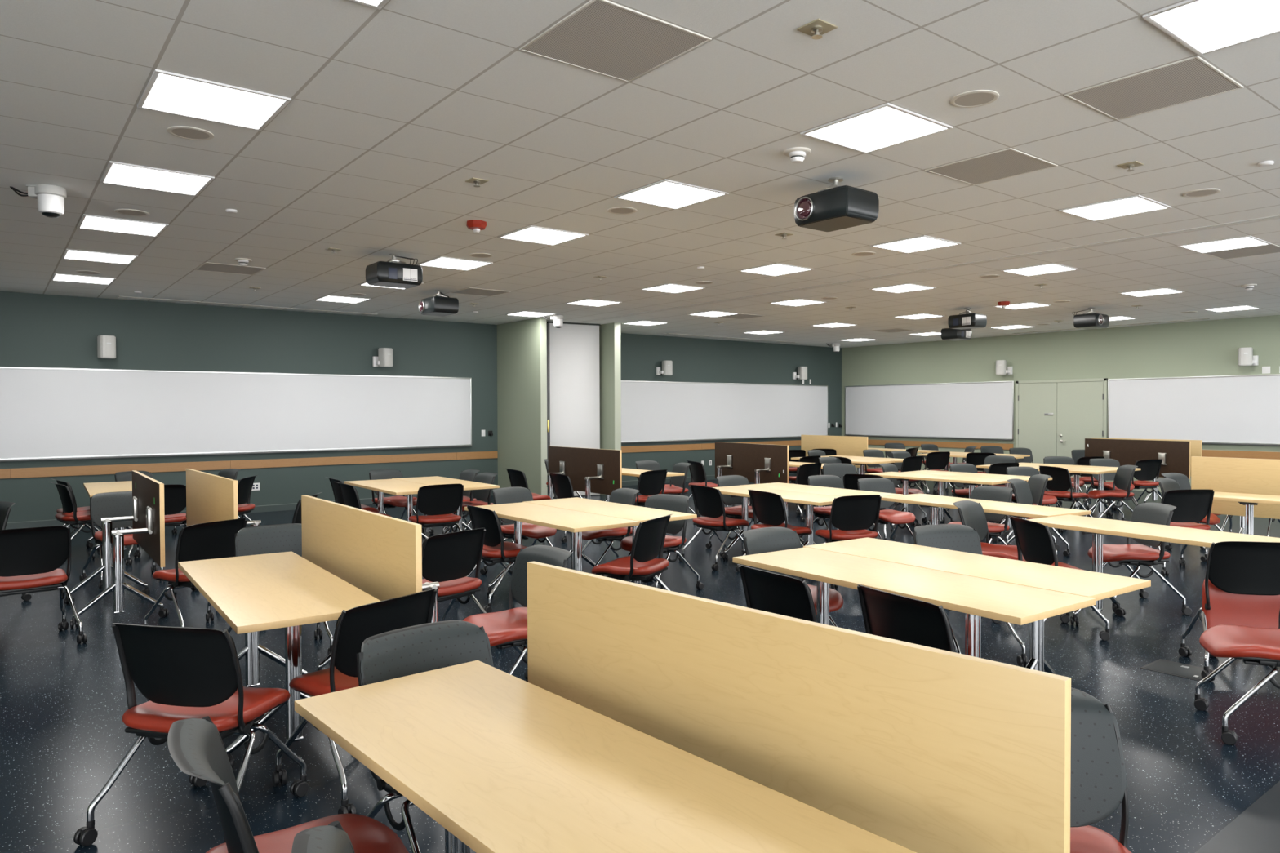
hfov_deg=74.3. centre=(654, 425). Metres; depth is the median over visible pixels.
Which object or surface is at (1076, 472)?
table
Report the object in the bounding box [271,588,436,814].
chair
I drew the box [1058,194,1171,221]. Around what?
recessed light
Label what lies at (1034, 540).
chair
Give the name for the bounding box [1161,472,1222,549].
chair
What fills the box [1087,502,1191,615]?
chair
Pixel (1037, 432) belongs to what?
door
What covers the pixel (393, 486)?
table
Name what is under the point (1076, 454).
chair
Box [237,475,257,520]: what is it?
chair
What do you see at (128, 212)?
speaker grille
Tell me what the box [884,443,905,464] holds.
chair
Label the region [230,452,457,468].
trim
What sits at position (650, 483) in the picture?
chair
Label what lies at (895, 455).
chair
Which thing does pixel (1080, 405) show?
door
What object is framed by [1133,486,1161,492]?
baseboard
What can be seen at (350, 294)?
speaker grille
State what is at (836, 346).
ceiling camera
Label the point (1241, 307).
recessed light
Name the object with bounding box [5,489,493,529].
baseboard
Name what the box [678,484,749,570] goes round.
chair
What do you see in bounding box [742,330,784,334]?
recessed light
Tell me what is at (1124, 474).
chair
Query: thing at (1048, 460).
chair
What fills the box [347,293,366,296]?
ceiling speaker
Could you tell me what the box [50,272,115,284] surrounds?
recessed light
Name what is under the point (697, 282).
speaker grille
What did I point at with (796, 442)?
trim
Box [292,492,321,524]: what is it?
chair
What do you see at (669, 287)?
recessed light
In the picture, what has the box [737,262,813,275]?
recessed light
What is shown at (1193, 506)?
chair
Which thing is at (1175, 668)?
box
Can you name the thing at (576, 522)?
table
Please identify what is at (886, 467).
chair
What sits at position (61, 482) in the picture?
chair
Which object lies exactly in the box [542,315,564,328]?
ceiling camera
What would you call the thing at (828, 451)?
chair
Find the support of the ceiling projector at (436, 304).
hanging from the ceiling
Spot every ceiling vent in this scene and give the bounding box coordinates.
[195,262,266,275]
[449,287,510,296]
[519,0,711,82]
[718,313,763,319]
[872,328,915,332]
[924,147,1057,185]
[1064,55,1244,119]
[1203,243,1279,259]
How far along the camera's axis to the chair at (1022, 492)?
9.03 m
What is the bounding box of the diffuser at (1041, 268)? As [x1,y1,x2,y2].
[1006,264,1073,275]
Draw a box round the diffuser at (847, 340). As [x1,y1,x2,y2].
[843,338,871,341]
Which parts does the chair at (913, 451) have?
backrest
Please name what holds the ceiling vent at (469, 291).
in the ceiling
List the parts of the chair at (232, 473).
backrest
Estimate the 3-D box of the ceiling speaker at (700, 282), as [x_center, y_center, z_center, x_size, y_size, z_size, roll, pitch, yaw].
[0.617,-1.783,10.512,0.236,0.010,0.236,-1,1,-38]
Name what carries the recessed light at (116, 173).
in the ceiling
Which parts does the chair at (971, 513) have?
backrest, seat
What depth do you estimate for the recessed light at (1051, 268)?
9.59 m
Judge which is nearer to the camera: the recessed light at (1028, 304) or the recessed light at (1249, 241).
the recessed light at (1249, 241)
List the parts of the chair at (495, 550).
leg, backrest, leg, seat, leg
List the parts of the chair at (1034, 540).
backrest, seat, leg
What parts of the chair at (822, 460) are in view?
backrest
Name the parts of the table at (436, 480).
post, leg, post, leg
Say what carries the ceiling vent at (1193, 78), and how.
in the ceiling
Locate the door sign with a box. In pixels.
[1044,413,1053,415]
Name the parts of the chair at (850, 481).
backrest, leg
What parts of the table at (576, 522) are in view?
leg, post, post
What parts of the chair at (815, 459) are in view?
seat, backrest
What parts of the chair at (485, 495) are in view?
seat, backrest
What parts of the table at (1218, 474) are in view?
leg, post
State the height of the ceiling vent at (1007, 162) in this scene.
0.008 m
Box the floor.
[0,471,1279,852]
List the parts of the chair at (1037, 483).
leg, backrest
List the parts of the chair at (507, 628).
seat, leg, leg, backrest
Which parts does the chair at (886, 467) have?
backrest, seat, leg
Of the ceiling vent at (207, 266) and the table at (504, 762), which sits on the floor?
the table at (504, 762)
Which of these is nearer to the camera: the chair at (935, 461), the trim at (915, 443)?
the chair at (935, 461)
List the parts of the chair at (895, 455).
backrest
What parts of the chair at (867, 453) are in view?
seat, backrest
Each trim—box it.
[0,468,10,479]
[10,460,230,478]
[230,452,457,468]
[457,451,497,459]
[577,214,1279,323]
[621,444,702,453]
[702,440,800,449]
[867,439,912,446]
[912,440,1013,449]
[1201,449,1279,459]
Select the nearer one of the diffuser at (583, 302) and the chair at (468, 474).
the chair at (468, 474)
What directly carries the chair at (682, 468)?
on the floor
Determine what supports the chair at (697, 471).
on the floor
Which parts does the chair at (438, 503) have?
seat, backrest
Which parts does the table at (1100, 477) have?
leg, post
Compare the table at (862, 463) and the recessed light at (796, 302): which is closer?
the recessed light at (796, 302)
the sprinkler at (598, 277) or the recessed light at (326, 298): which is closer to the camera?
the sprinkler at (598, 277)
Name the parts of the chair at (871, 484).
backrest, leg, leg, seat, leg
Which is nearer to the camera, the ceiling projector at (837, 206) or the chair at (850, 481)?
the ceiling projector at (837, 206)
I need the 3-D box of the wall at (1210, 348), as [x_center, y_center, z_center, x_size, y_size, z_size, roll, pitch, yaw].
[10.534,-0.316,14.630,0.120,3.152,18.240,-1,1,-38]
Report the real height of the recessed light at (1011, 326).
0.014 m
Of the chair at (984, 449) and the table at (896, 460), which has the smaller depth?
the table at (896, 460)
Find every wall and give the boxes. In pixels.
[0,291,841,522]
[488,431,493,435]
[841,315,1279,487]
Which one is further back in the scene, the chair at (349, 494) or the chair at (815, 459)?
the chair at (815, 459)
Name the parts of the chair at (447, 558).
leg, seat, backrest, leg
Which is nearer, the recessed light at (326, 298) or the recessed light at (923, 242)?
the recessed light at (923, 242)
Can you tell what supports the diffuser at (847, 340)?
attached to the recessed light at (856, 339)
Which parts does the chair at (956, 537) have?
backrest, leg, leg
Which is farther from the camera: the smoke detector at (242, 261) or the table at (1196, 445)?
the table at (1196, 445)
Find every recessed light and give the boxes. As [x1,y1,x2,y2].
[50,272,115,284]
[62,248,137,264]
[76,213,168,236]
[99,160,214,195]
[137,68,291,130]
[314,294,370,303]
[348,0,389,9]
[358,281,423,288]
[417,256,493,271]
[497,225,588,245]
[505,311,555,317]
[564,298,622,306]
[613,178,728,209]
[622,320,668,325]
[640,283,705,293]
[688,311,738,316]
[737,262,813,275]
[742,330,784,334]
[768,298,826,306]
[800,102,953,153]
[811,322,857,327]
[839,337,875,341]
[869,283,936,293]
[870,235,960,253]
[893,313,944,319]
[907,331,941,335]
[990,324,1035,328]
[993,302,1050,309]
[1000,262,1079,275]
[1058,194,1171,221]
[1108,315,1136,320]
[1119,287,1184,297]
[1142,0,1279,55]
[1177,235,1271,253]
[1203,305,1260,311]
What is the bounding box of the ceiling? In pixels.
[0,0,1279,347]
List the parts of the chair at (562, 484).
backrest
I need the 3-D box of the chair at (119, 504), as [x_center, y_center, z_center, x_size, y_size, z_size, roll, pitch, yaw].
[-4.882,1.029,7.791,0.633,0.808,0.576,-1,1,-43]
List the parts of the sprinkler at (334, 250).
plate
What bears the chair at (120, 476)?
on the floor
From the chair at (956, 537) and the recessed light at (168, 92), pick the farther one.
the chair at (956, 537)
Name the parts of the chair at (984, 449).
backrest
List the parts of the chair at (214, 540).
leg, seat, leg, leg, backrest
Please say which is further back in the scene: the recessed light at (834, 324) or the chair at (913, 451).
the chair at (913, 451)
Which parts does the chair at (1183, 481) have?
backrest, leg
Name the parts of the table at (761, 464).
post, post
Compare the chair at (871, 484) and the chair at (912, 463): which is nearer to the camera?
the chair at (871, 484)
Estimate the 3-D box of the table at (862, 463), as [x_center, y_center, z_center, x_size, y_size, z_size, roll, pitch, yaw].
[3.173,0.927,14.379,0.603,0.720,1.760,-1,1,-37]
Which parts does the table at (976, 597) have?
post, post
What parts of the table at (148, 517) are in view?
leg, leg, post, post, leg, leg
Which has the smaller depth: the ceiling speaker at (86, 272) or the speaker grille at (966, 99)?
the speaker grille at (966, 99)
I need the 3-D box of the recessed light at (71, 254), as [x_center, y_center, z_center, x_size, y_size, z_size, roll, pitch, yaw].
[-5.675,-1.730,8.636,0.602,0.014,0.602,-1,1,-38]
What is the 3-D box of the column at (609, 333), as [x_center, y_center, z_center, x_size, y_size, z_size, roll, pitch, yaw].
[-1.163,-0.305,15.975,0.140,3.152,1.600,-1,1,-38]
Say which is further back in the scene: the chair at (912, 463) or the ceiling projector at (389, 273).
the chair at (912, 463)
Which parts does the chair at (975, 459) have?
backrest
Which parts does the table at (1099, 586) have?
leg, post, leg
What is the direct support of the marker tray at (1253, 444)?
on the whiteboard at (1223, 410)
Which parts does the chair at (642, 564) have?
seat, backrest, leg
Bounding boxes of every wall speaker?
[97,335,115,359]
[372,347,392,367]
[656,360,672,375]
[792,366,807,379]
[995,360,1012,374]
[1238,347,1258,365]
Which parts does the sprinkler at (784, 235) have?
plate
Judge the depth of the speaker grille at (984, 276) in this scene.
10.06 m
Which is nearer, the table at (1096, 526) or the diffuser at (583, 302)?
the table at (1096, 526)
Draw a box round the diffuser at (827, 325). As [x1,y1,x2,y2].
[816,323,852,327]
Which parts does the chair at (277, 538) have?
leg, backrest, leg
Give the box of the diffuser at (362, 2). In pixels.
[360,0,381,4]
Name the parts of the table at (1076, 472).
post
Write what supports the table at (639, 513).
on the floor
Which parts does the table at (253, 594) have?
leg, post, leg, leg, post, leg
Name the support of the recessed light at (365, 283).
in the ceiling
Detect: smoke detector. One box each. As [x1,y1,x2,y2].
[234,257,252,266]
[782,146,811,163]
[1240,284,1257,290]
[1257,160,1274,167]
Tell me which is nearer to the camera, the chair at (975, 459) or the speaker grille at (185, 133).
the speaker grille at (185, 133)
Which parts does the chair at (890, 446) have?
backrest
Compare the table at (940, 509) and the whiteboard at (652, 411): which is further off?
the whiteboard at (652, 411)
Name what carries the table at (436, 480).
on the floor
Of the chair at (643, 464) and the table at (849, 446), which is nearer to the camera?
the chair at (643, 464)
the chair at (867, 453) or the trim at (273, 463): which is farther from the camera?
the chair at (867, 453)
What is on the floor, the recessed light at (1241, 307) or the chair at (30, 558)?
the chair at (30, 558)
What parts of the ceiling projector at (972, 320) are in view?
label panel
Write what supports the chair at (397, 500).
on the floor
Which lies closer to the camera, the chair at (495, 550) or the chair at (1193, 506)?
the chair at (495, 550)
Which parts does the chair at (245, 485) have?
seat, backrest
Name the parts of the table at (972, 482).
post, post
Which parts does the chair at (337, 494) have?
backrest, seat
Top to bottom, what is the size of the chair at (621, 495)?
0.808 m
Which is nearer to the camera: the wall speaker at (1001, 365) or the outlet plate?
the outlet plate
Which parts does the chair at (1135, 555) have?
leg, seat, leg, backrest, leg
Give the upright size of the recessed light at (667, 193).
0.014 m
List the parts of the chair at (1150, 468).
leg, seat, backrest, leg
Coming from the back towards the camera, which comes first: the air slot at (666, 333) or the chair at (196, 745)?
the air slot at (666, 333)
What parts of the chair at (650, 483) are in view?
seat, backrest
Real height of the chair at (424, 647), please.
0.808 m
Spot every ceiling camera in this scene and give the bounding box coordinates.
[9,184,66,217]
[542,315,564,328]
[826,343,839,352]
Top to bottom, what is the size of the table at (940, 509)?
0.720 m
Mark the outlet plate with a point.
(255, 486)
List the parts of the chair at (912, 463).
backrest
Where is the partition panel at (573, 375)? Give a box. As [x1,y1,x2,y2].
[546,321,599,497]
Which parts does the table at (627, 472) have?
post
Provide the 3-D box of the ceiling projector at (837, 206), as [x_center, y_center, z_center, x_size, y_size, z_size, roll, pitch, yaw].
[1.261,-1.547,5.829,0.430,0.314,0.470,-1,1,-38]
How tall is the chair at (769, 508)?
0.808 m
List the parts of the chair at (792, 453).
seat, backrest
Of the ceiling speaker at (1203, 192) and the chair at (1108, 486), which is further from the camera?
the chair at (1108, 486)
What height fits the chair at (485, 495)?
0.808 m
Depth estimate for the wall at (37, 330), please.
13.52 m
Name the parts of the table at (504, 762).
post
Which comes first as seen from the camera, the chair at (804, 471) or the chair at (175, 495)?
the chair at (175, 495)
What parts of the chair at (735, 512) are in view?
leg, backrest, seat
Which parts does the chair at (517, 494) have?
leg, backrest, seat, leg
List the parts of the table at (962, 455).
post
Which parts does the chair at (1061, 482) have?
backrest, seat, leg, leg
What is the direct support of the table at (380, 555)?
on the floor
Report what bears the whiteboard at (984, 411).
attached to the wall at (1210, 348)
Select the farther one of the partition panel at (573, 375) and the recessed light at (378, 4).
the partition panel at (573, 375)
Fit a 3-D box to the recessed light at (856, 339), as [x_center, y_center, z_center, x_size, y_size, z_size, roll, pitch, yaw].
[4.616,-1.953,19.126,0.602,0.014,0.602,-1,1,-38]
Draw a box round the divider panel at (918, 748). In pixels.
[527,561,1071,852]
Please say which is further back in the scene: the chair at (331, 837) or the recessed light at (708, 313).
the recessed light at (708, 313)
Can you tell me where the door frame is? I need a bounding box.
[1015,377,1107,482]
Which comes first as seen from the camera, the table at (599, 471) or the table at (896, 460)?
the table at (599, 471)
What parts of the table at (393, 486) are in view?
post, post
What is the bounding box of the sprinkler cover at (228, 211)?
[225,208,237,213]
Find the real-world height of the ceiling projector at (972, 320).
0.314 m
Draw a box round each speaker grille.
[79,271,97,274]
[118,209,146,215]
[171,128,209,138]
[350,293,364,295]
[471,253,490,257]
[610,208,634,213]
[696,281,711,284]
[854,252,873,255]
[954,92,994,106]
[981,275,998,277]
[1186,190,1217,196]
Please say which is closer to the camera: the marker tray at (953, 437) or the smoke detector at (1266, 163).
the smoke detector at (1266, 163)
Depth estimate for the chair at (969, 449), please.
17.38 m
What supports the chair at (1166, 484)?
on the floor
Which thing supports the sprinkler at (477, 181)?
attached to the ceiling
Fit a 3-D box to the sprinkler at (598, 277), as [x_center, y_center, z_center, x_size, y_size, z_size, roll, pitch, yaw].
[-0.641,-1.755,10.036,0.120,0.042,0.120,-1,1,-38]
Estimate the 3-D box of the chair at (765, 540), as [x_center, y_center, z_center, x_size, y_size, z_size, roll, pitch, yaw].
[0.841,1.059,5.186,0.633,0.808,0.576,-1,1,-40]
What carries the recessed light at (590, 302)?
in the ceiling
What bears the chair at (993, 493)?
on the floor
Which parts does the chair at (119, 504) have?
leg, leg, backrest, seat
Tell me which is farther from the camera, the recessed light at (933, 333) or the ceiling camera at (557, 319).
the recessed light at (933, 333)
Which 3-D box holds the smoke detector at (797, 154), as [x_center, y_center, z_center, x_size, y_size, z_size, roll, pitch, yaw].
[0.878,-1.657,5.192,0.170,0.070,0.169,-1,1,-38]
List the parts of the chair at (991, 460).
backrest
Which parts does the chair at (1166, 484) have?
backrest, leg, seat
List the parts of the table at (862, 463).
post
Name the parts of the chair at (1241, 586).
leg, leg, seat, backrest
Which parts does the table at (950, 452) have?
post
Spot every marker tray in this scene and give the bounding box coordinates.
[0,445,472,462]
[621,436,800,443]
[844,435,1013,440]
[1201,443,1279,445]
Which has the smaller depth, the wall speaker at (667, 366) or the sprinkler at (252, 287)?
the sprinkler at (252, 287)
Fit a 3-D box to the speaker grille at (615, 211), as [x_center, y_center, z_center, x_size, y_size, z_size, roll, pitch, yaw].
[-0.257,-1.712,6.708,0.190,0.006,0.190,-1,1,-38]
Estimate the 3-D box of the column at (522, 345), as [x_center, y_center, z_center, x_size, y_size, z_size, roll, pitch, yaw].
[-2.374,-0.284,15.041,0.120,3.152,1.560,-1,1,-38]
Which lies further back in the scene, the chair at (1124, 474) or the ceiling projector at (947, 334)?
the ceiling projector at (947, 334)
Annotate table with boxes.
[64,470,168,628]
[83,480,133,559]
[177,551,380,768]
[186,468,261,591]
[294,660,915,852]
[301,494,439,671]
[343,479,429,539]
[391,475,499,533]
[464,502,640,595]
[523,497,697,589]
[546,445,622,499]
[604,467,684,527]
[712,485,840,559]
[715,441,788,506]
[732,546,1095,657]
[739,482,901,544]
[788,461,831,513]
[791,457,894,474]
[800,435,867,474]
[803,537,1151,675]
[820,455,903,463]
[865,471,1010,531]
[867,448,939,484]
[880,493,1091,524]
[900,470,1052,528]
[918,453,1023,493]
[927,451,1030,490]
[976,464,1116,516]
[1018,462,1141,516]
[1026,515,1279,657]
[1084,438,1191,503]
[1090,437,1201,476]
[1191,456,1279,533]
[1213,491,1279,534]
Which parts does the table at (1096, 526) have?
leg, post, leg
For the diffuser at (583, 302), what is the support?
attached to the recessed light at (590, 302)
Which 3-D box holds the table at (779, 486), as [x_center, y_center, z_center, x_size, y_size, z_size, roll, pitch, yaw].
[1.711,1.032,8.920,0.603,0.720,1.760,-1,1,-36]
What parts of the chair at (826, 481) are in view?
leg, seat, backrest, leg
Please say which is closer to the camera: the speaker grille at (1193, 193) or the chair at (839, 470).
the speaker grille at (1193, 193)
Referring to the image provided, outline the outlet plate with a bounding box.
[251,483,259,490]
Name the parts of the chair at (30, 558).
seat, backrest, leg, leg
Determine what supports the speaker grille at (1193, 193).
attached to the ceiling speaker at (1203, 192)
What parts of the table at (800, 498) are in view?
leg, post, post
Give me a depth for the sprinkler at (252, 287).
10.82 m
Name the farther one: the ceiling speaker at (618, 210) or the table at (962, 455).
the table at (962, 455)
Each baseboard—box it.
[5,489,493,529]
[622,473,794,486]
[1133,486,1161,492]
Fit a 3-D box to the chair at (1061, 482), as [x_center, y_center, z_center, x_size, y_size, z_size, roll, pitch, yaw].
[5.436,0.934,11.227,0.576,0.808,0.633,-1,1,-19]
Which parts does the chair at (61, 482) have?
backrest, seat, leg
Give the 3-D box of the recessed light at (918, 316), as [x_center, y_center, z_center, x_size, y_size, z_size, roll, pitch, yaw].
[4.500,-1.866,14.367,0.602,0.014,0.602,-1,1,-38]
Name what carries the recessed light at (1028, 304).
in the ceiling
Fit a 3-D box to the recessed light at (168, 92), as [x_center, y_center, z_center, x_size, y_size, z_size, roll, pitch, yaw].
[-2.266,-1.661,4.337,0.602,0.014,0.602,-1,1,-38]
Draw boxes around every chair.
[0,501,31,600]
[0,525,87,644]
[50,482,101,550]
[53,479,102,534]
[73,622,309,846]
[79,491,163,588]
[114,471,177,534]
[125,484,186,565]
[143,518,246,626]
[167,715,408,852]
[186,468,240,524]
[226,523,333,654]
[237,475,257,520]
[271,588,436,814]
[291,821,355,852]
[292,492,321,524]
[324,476,379,512]
[334,481,391,516]
[356,620,493,852]
[368,469,424,533]
[408,484,463,533]
[422,528,499,648]
[429,469,479,533]
[443,472,506,541]
[455,504,527,613]
[462,545,571,680]
[480,486,556,574]
[500,468,551,525]
[543,458,582,497]
[548,472,574,542]
[582,488,639,574]
[591,513,674,591]
[620,493,703,590]
[634,469,667,506]
[635,460,675,487]
[653,462,695,514]
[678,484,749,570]
[686,460,728,516]
[705,475,763,553]
[735,489,812,572]
[737,564,817,622]
[742,526,843,626]
[788,449,805,473]
[788,455,821,506]
[795,462,824,522]
[800,475,844,542]
[807,449,826,456]
[813,448,836,455]
[813,457,841,506]
[814,463,856,521]
[814,494,881,588]
[829,456,852,464]
[837,474,895,540]
[857,477,915,541]
[857,584,955,652]
[862,449,897,486]
[879,463,927,526]
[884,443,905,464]
[891,451,929,493]
[894,456,925,506]
[897,447,924,488]
[911,451,954,496]
[912,524,1028,666]
[920,444,950,483]
[940,463,999,524]
[947,485,1013,545]
[948,445,981,485]
[952,500,1026,561]
[964,453,995,488]
[975,462,1018,493]
[977,445,1004,484]
[981,455,1015,485]
[991,474,1059,550]
[991,515,1110,640]
[1003,478,1070,559]
[1005,466,1063,532]
[1008,448,1047,490]
[1039,466,1093,530]
[1043,456,1088,510]
[1057,456,1111,507]
[1066,449,1106,493]
[1070,687,1131,852]
[1080,458,1136,515]
[1084,465,1137,520]
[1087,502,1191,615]
[1111,459,1162,510]
[1142,489,1214,576]
[1149,478,1220,561]
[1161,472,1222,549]
[1178,541,1279,681]
[1194,609,1279,745]
[1221,515,1279,537]
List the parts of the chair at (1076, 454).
backrest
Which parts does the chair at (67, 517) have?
backrest, seat, leg, leg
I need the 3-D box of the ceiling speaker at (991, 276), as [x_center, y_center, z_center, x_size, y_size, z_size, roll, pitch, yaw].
[4.005,-1.786,10.086,0.236,0.010,0.236,-1,1,-38]
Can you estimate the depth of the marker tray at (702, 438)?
18.55 m
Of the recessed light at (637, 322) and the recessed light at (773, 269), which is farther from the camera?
the recessed light at (637, 322)
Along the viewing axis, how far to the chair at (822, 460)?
13.44 m
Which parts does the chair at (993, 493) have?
seat, backrest, leg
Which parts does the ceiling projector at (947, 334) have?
label panel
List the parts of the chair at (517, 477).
backrest, seat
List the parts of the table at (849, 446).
post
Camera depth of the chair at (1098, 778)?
2.19 m
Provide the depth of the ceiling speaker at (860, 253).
8.58 m
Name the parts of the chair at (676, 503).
seat, leg, backrest, leg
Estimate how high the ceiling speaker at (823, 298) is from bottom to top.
0.010 m
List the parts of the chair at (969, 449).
backrest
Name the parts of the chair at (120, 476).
backrest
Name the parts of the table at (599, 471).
post, post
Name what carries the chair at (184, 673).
on the floor
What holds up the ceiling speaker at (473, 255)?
attached to the ceiling
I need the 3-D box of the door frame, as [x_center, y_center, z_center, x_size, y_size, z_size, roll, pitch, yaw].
[8.312,0.133,17.317,0.055,2.170,1.860,-1,1,-38]
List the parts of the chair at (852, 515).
seat, backrest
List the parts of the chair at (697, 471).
backrest, seat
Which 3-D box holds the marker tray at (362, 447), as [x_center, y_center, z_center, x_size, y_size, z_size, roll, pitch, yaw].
[-6.824,0.430,12.459,9.000,0.016,0.055,-1,1,-38]
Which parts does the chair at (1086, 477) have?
seat, backrest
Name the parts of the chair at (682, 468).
seat, backrest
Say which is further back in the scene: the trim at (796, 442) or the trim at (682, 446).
the trim at (796, 442)
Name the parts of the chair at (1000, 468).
backrest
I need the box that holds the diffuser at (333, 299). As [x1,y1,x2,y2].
[316,296,368,302]
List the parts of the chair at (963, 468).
seat, backrest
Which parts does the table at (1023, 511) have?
post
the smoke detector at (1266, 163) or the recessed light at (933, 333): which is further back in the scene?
the recessed light at (933, 333)
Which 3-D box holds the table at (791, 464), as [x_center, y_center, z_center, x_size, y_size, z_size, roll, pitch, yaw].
[2.230,0.950,13.303,0.603,0.720,1.760,-1,1,-38]
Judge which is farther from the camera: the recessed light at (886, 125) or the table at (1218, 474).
the table at (1218, 474)
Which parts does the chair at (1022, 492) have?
leg, backrest, leg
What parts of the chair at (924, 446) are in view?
backrest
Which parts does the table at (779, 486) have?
post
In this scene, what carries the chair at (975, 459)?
on the floor
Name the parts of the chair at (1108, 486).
backrest, seat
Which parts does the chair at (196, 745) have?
backrest, seat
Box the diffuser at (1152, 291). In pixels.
[1122,288,1180,296]
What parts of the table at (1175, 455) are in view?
leg, post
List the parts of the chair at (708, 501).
leg, backrest, leg, seat, leg, leg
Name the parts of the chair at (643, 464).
backrest, seat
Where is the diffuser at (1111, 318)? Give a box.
[1109,316,1131,320]
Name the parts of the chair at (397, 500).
backrest, seat, leg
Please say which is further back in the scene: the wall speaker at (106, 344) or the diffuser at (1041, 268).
the wall speaker at (106, 344)
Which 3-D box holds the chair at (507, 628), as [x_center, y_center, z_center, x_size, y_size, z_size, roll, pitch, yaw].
[-0.736,1.077,4.485,0.576,0.808,0.633,-1,1,-38]
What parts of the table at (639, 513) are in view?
post, leg, post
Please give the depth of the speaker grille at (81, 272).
9.57 m
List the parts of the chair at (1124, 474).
leg, leg, seat, leg, leg, backrest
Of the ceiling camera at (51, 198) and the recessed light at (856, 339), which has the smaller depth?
the ceiling camera at (51, 198)
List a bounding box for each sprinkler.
[248,286,261,291]
[325,247,342,253]
[465,177,488,186]
[593,275,607,279]
[774,232,793,239]
[796,17,837,39]
[1034,284,1048,288]
[1116,160,1143,171]
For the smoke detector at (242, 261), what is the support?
attached to the ceiling
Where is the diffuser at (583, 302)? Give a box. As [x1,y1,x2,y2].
[568,299,617,306]
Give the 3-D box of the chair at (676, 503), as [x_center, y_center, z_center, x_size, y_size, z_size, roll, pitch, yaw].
[0.011,1.022,7.336,0.633,0.808,0.576,1,1,41]
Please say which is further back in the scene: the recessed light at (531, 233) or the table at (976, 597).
the recessed light at (531, 233)
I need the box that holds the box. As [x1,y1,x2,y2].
[1140,658,1213,680]
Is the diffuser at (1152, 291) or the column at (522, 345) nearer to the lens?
the diffuser at (1152, 291)
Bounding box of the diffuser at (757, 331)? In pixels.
[746,330,778,333]
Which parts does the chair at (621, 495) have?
leg, leg, seat, leg, backrest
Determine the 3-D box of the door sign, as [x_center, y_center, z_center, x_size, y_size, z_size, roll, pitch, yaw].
[8.157,-0.239,17.463,0.008,0.056,0.190,-1,1,-38]
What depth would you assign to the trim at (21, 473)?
11.86 m
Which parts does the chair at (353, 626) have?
leg, seat, leg, backrest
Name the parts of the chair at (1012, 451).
backrest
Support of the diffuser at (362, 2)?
attached to the recessed light at (378, 4)
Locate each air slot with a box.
[117,296,376,315]
[666,333,796,342]
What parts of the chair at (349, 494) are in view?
backrest, seat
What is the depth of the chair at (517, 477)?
10.95 m
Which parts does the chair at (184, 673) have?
leg, backrest, seat, leg, leg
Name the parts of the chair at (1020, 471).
backrest, seat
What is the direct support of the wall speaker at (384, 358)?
attached to the wall at (37, 330)
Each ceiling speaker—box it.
[75,270,100,274]
[115,208,149,216]
[166,125,213,140]
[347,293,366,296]
[469,253,493,257]
[607,206,636,214]
[694,280,713,284]
[821,297,838,299]
[851,251,875,256]
[950,89,999,107]
[978,274,999,278]
[1053,300,1071,302]
[1180,311,1197,313]
[1182,188,1220,197]
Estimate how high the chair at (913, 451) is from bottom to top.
0.808 m
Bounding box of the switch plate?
[1262,366,1270,373]
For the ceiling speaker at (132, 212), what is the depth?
6.71 m
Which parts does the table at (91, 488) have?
leg, post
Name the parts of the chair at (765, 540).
backrest, seat, leg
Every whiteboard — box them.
[0,366,472,462]
[621,380,827,443]
[844,381,1013,440]
[1107,373,1279,445]
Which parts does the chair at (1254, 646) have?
leg, seat, leg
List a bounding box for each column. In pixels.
[497,317,547,495]
[599,322,621,495]
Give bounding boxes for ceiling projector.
[365,253,422,288]
[418,289,458,316]
[794,177,879,231]
[941,327,971,340]
[947,307,986,329]
[1071,307,1109,328]
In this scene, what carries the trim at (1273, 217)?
attached to the ceiling
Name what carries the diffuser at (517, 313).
attached to the recessed light at (526, 313)
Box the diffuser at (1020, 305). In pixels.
[996,302,1046,308]
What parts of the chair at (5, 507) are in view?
backrest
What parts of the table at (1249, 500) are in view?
post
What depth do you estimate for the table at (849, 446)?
16.68 m
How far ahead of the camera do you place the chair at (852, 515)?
7.53 m
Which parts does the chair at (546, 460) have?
backrest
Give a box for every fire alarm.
[466,219,486,232]
[997,301,1009,307]
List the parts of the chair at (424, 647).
leg, leg, backrest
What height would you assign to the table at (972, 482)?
0.720 m
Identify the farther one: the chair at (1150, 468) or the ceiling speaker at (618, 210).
the chair at (1150, 468)
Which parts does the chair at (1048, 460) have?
backrest, seat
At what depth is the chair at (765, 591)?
3.99 m
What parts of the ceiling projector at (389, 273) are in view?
label panel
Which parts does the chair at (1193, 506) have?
leg, leg, backrest, seat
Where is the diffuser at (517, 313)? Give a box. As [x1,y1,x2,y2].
[507,311,551,316]
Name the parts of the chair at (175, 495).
leg, backrest, seat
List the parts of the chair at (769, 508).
backrest, seat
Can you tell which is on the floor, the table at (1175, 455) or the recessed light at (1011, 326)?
the table at (1175, 455)
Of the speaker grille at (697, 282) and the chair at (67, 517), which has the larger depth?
the speaker grille at (697, 282)
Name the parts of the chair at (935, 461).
backrest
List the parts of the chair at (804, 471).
backrest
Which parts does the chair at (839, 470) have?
backrest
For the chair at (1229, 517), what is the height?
0.808 m
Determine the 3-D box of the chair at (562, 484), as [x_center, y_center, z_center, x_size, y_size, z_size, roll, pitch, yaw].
[-1.016,0.970,10.346,0.576,0.808,0.633,-1,1,-34]
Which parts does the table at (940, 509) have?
post, leg, post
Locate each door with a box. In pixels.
[1017,382,1057,463]
[1057,381,1103,486]
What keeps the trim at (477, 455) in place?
attached to the wall at (37, 330)
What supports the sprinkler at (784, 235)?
attached to the ceiling
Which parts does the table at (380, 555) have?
leg, post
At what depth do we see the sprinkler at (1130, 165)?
5.48 m
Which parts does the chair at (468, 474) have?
backrest, seat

